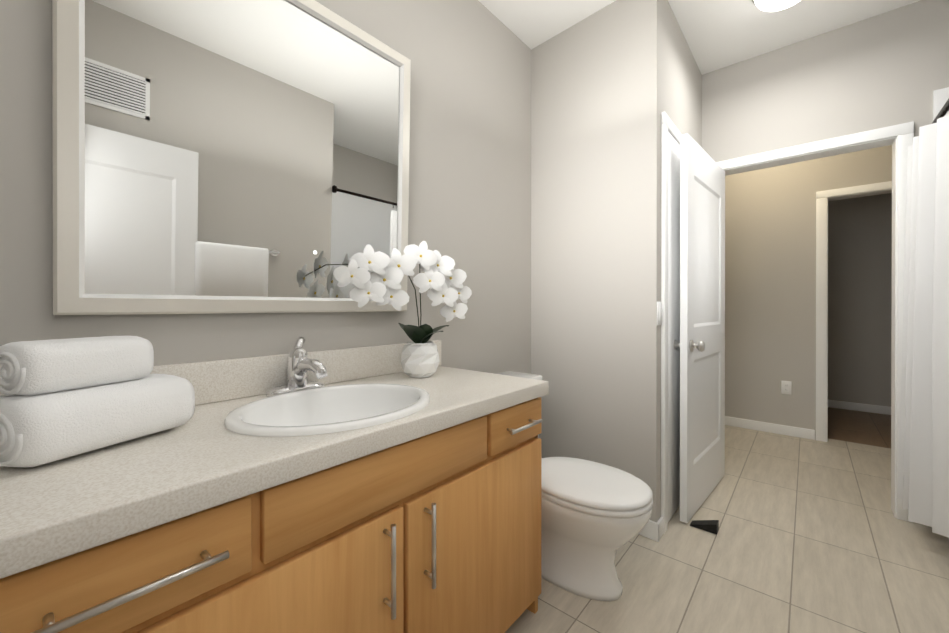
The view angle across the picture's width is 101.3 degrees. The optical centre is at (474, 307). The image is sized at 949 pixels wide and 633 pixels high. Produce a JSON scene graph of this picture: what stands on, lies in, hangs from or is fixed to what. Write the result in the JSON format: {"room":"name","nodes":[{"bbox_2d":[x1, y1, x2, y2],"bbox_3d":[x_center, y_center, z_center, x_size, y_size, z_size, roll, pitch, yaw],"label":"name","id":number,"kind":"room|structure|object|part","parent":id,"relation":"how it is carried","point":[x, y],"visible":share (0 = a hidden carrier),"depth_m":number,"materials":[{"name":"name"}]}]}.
{"room":"bathroom","nodes":[
{"label":"bathroom","id":0,"kind":"room"},
{"bbox_2d":[0,0,530,373],"bbox_3d":[-0.470,-0.235,1.552,0.120,2.730,2.390,0,0,41],"label":"wall","id":1,"kind":"structure","parent":0,"point":[469,212],"depth_m":1.72,"materials":[{"name":"grey paint"}]},
{"bbox_2d":[0,340,440,403],"bbox_3d":[-0.603,0.211,1.286,0.023,0.118,1.363,0,0,41],"label":"backsplash","id":2,"kind":"structure","parent":1,"relation":"attached to","point":[228,379],"depth_m":1.19,"materials":[{"name":"beige stone"}]},
{"bbox_2d":[52,0,410,314],"bbox_3d":[-0.609,-0.506,1.248,0.028,1.045,1.010,2,1,41],"label":"mirror","id":3,"kind":"object","parent":1,"relation":"attached to","point":[230,156],"visible":0.94,"depth_m":1.11,"materials":[{"name":"white mirror"}]},
{"bbox_2d":[531,0,701,521],"bbox_3d":[0.894,-0.238,2.568,0.870,2.730,1.050,0,0,41],"label":"wall","id":4,"kind":"structure","parent":0,"point":[612,82],"depth_m":2.10,"materials":[{"name":"grey paint"}]},
{"bbox_2d":[638,520,658,541],"bbox_3d":[0.619,1.086,2.147,0.013,0.085,0.766,0,0,-45],"label":"baseboard","id":5,"kind":"structure","parent":4,"relation":"attached to","point":[648,530],"depth_m":1.90,"materials":[{"name":"white wood"}]},
{"bbox_2d":[656,517,662,540],"bbox_3d":[0.908,1.087,1.909,0.013,0.085,0.088,0,0,41],"label":"baseboard","id":6,"kind":"structure","parent":4,"relation":"attached to","point":[660,521],"depth_m":1.90,"materials":[{"name":"white wood"}]},
{"bbox_2d":[657,302,661,325],"bbox_3d":[0.910,0.029,1.911,0.010,0.116,0.070,0,0,41],"label":"switch plate","id":7,"kind":"object","parent":4,"relation":"attached to","point":[659,304],"depth_m":1.90,"materials":[{"name":"white plastic"}]},
{"bbox_3d":[0.913,0.029,1.909,0.004,0.066,0.032,0,0,41],"label":"light switch rocker","id":8,"kind":"part","parent":7,"relation":"part of","materials":[{"name":"white plastic"}]},
{"bbox_2d":[661,123,667,533],"bbox_3d":[0.958,0.106,1.961,0.018,2.045,0.060,0,0,41],"label":"trim","id":9,"kind":"structure","parent":4,"relation":"attached to","point":[664,325],"depth_m":1.94,"materials":[{"name":"white wood"}]},
{"bbox_2d":[661,111,681,144],"bbox_3d":[1.218,-0.947,2.262,0.018,0.060,0.860,0,0,41],"label":"trim","id":10,"kind":"structure","parent":4,"relation":"attached to","point":[674,131],"depth_m":2.02,"materials":[{"name":"white wood"}]},
{"bbox_2d":[668,131,679,521],"bbox_3d":[1.216,0.102,2.267,0.010,2.028,0.732,0,0,41],"label":"trim","id":11,"kind":"structure","parent":4,"relation":"attached to","point":[673,324],"depth_m":2.09,"materials":[{"name":"white wood"}]},
{"bbox_2d":[674,133,724,522],"bbox_3d":[1.374,0.107,2.314,0.163,2.018,0.820,0,0,44],"label":"bathroom door","id":12,"kind":"structure","parent":4,"relation":"in","point":[701,344],"depth_m":2.20,"materials":[{"name":"white wood"}]},
{"bbox_3d":[1.097,0.201,2.103,0.064,0.064,0.064,0,0,44],"label":"knob","id":13,"kind":"part","parent":12,"relation":"part of","materials":[{"name":"silver metal"}]},
{"bbox_3d":[1.168,0.202,2.033,0.064,0.064,0.064,0,0,44],"label":"knob","id":14,"kind":"part","parent":12,"relation":"part of","materials":[{"name":"silver metal"}]},
{"bbox_2d":[478,0,920,74],"bbox_3d":[1.693,-1.602,2.367,3.500,0.001,6.450,0,0,41],"label":"ceiling","id":15,"kind":"structure","parent":0,"point":[718,34],"depth_m":2.17,"materials":[{"name":"white paint"}]},
{"bbox_2d":[752,0,799,11],"bbox_3d":[1.526,-1.554,1.911,0.270,0.095,0.270,0,0,41],"label":"ceiling light","id":16,"kind":"object","parent":15,"relation":"attached to","point":[771,5],"visible":1,"depth_m":1.95,"materials":[{"name":"white glass"}]},
{"bbox_2d":[505,407,948,632],"bbox_3d":[1.693,1.128,2.374,3.500,0.001,6.450,0,0,41],"label":"floor","id":17,"kind":"structure","parent":0,"point":[813,536],"depth_m":1.74,"materials":[{"name":"beige tile"}]},
{"bbox_2d":[0,392,548,632],"bbox_3d":[-0.388,0.726,1.095,0.602,0.810,1.351,0,0,41],"label":"bathroom vanity","id":18,"kind":"object","parent":17,"relation":"on","point":[298,488],"depth_m":0.82,"materials":[{"name":"brown wood"}]},
{"bbox_3d":[-0.516,0.399,0.555,0.020,0.132,0.359,0,0,41],"label":"drawer","id":19,"kind":"part","parent":18,"relation":"part of","materials":[{"name":"brown wood"}]},
{"bbox_3d":[-0.479,0.399,0.553,0.038,0.012,0.220,0,0,41],"label":"handle drawer","id":20,"kind":"part","parent":18,"relation":"part of","materials":[{"name":"silver metal"}]},
{"bbox_3d":[-0.406,0.769,0.685,0.020,0.570,0.698,0,0,41],"label":"door","id":21,"kind":"part","parent":18,"relation":"part of","materials":[{"name":"brown wood"}]},
{"bbox_2d":[0,364,548,567],"bbox_3d":[-0.391,0.295,1.104,0.584,0.048,1.363,0,0,41],"label":"countertop","id":22,"kind":"structure","parent":18,"relation":"on","point":[53,506],"depth_m":0.66,"materials":[{"name":"beige stone"}]},
{"bbox_2d":[0,336,194,466],"bbox_3d":[-0.752,0.165,0.776,0.174,0.210,0.280,0,0,19],"label":"towels","id":23,"kind":"object","parent":22,"relation":"on","point":[60,399],"visible":1,"depth_m":0.70,"materials":[{"name":"white fabric"}]},
{"bbox_2d":[260,336,331,391],"bbox_3d":[-0.515,0.183,1.203,0.205,0.176,0.184,0,0,41],"label":"faucet","id":24,"kind":"object","parent":22,"relation":"on","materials":[{"name":"silver metal"}]},
{"bbox_2d":[196,376,467,455],"bbox_3d":[-0.371,0.339,1.067,0.444,0.166,0.536,0,0,41],"label":"sink","id":25,"kind":"object","parent":22,"relation":"in","point":[271,422],"depth_m":1.13,"materials":[{"name":"white ceramic"}]},
{"bbox_2d":[333,241,471,377],"bbox_3d":[-0.255,0.006,1.483,0.174,0.524,0.613,0,0,41],"label":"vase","id":26,"kind":"object","parent":22,"relation":"on","point":[441,279],"visible":1,"depth_m":1.47,"materials":[{"name":"white ceramic"}]},
{"bbox_3d":[-0.193,0.597,0.888,0.038,0.210,0.012,0,0,41],"label":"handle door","id":27,"kind":"part","parent":18,"relation":"part of","materials":[{"name":"silver metal"}]},
{"bbox_3d":[-0.112,0.596,0.983,0.038,0.210,0.012,0,0,41],"label":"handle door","id":28,"kind":"part","parent":18,"relation":"part of","materials":[{"name":"silver metal"}]},
{"bbox_3d":[0.035,0.768,1.199,0.020,0.570,0.629,0,0,41],"label":"door","id":29,"kind":"part","parent":18,"relation":"part of","materials":[{"name":"brown wood"}]},
{"bbox_3d":[0.142,0.397,1.323,0.020,0.132,0.299,0,0,41],"label":"drawer","id":30,"kind":"part","parent":18,"relation":"part of","materials":[{"name":"brown wood"}]},
{"bbox_3d":[0.165,0.397,1.305,0.038,0.012,0.180,0,0,41],"label":"handle drawer","id":31,"kind":"part","parent":18,"relation":"part of","materials":[{"name":"silver metal"}]},
{"bbox_2d":[496,371,652,600],"bbox_3d":[0.353,0.737,1.711,0.803,0.785,0.410,0,0,41],"label":"toilet","id":32,"kind":"object","parent":17,"relation":"on","point":[595,516],"visible":0.54,"depth_m":1.52,"materials":[{"name":"white ceramic"}]},
{"bbox_3d":[0.461,0.743,1.619,0.520,0.022,0.388,0,0,41],"label":"seat","id":33,"kind":"part","parent":32,"relation":"part of","materials":[{"name":"white plastic"}]},
{"bbox_3d":[0.459,0.716,1.620,0.522,0.028,0.390,0,0,41],"label":"lid","id":34,"kind":"part","parent":32,"relation":"part of","materials":[{"name":"white plastic"}]},
{"bbox_3d":[0.436,0.943,1.641,0.584,0.374,0.380,0,0,41],"label":"bowl","id":35,"kind":"part","parent":32,"relation":"part of","materials":[{"name":"white ceramic"}]},
{"bbox_2d":[690,520,718,534],"bbox_3d":[1.176,1.103,1.992,0.120,0.050,0.055,0,0,41],"label":"wedge","id":36,"kind":"object","parent":17,"relation":"on","point":[711,526],"visible":1,"depth_m":1.97,"materials":[{"name":"black rubber"}]},
{"bbox_2d":[725,145,891,439],"bbox_3d":[2.489,-0.241,3.737,2.930,2.730,0.120,0,0,41],"label":"wall","id":37,"kind":"structure","parent":0,"point":[770,279],"depth_m":3.48,"materials":[{"name":"grey paint"}]},
{"bbox_2d":[725,416,814,439],"bbox_3d":[2.159,1.081,3.936,1.935,0.085,0.013,0,0,41],"label":"baseboard","id":38,"kind":"structure","parent":37,"relation":"attached to","point":[774,428],"depth_m":3.49,"materials":[{"name":"white wood"}]},
{"bbox_2d":[781,381,791,394],"bbox_3d":[2.751,0.705,3.430,0.070,0.116,0.008,0,0,41],"label":"outlet","id":39,"kind":"object","parent":37,"relation":"attached to","point":[786,386],"visible":1,"depth_m":3.43,"materials":[{"name":"white plastic"}]},
{"bbox_2d":[816,181,891,441],"bbox_3d":[3.288,0.073,3.042,0.930,2.105,0.139,0,0,41],"label":"door frame","id":40,"kind":"structure","parent":37,"relation":"attached to","point":[821,319],"depth_m":3.26,"materials":[{"name":"white wood"}]},
{"bbox_3d":[3.249,-0.949,2.993,0.930,0.060,0.018,0,0,41],"label":"hall head casing trim","id":41,"kind":"part","parent":40,"relation":"part of","materials":[{"name":"white wood"}]},
{"bbox_2d":[828,189,891,200],"bbox_3d":[3.294,-0.921,3.045,0.810,0.015,0.122,0,0,41],"label":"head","id":42,"kind":"object","parent":37,"relation":"attached to","point":[860,195],"visible":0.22,"depth_m":3.17},
{"bbox_2d":[702,0,948,161],"bbox_3d":[2.023,-0.237,2.371,2.840,2.730,0.120,0,0,41],"label":"wall","id":43,"kind":"structure","parent":0,"point":[842,81],"depth_m":2.25,"materials":[{"name":"grey paint"}]},
{"bbox_2d":[724,137,895,175],"bbox_3d":[1.992,-0.920,2.396,0.840,0.015,0.122,0,0,41],"label":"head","id":44,"kind":"object","parent":43,"relation":"attached to","point":[836,151],"visible":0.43,"depth_m":2.35},
{"bbox_2d":[716,121,913,169],"bbox_3d":[1.947,-0.946,2.344,0.938,0.060,0.018,0,0,41],"label":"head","id":45,"kind":"object","parent":43,"relation":"attached to","point":[858,138],"visible":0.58,"depth_m":2.26},
{"bbox_2d":[891,133,913,521],"bbox_3d":[2.318,0.101,2.108,0.064,2.055,0.139,0,0,41],"label":"door frame","id":46,"kind":"structure","parent":43,"relation":"attached to","point":[904,141],"depth_m":2.07,"materials":[{"name":"white"}]},
{"bbox_2d":[932,99,948,123],"bbox_3d":[1.903,-0.893,1.491,0.060,0.075,1.346,0,0,41],"label":"curtain rod","id":47,"kind":"object","parent":43,"relation":"attached to","point":[944,110],"visible":0.33,"depth_m":1.76,"materials":[{"name":"brown metal"}]},
{"bbox_2d":[897,115,948,537],"bbox_3d":[2.051,0.084,1.736,0.135,1.850,0.720,0,0,41],"label":"shower curtain","id":48,"kind":"object","parent":47,"relation":"hanging from","point":[923,477],"visible":1,"depth_m":1.80,"materials":[{"name":"white fabric"}]},
{"bbox_2d":[933,87,948,120],"bbox_3d":[2.669,-0.216,1.731,0.825,1.790,0.012,0,0,41],"label":"wall","id":49,"kind":"structure","parent":43,"relation":"attached to","point":[940,97],"depth_m":1.98,"materials":[{"name":"white paint"}]},
{"bbox_2d":[828,193,891,406],"bbox_3d":[3.694,-0.243,4.706,3.500,2.730,0.100,0,0,41],"label":"wall","id":50,"kind":"structure","parent":0,"point":[859,291],"depth_m":4.22,"materials":[{"name":"grey paint"}]},
{"bbox_2d":[828,400,890,414],"bbox_3d":[3.657,1.079,4.666,3.300,0.085,0.013,0,0,41],"label":"baseboard","id":51,"kind":"structure","parent":50,"relation":"attached to","point":[879,409],"depth_m":4.21,"materials":[{"name":"white wood"}]}
]}

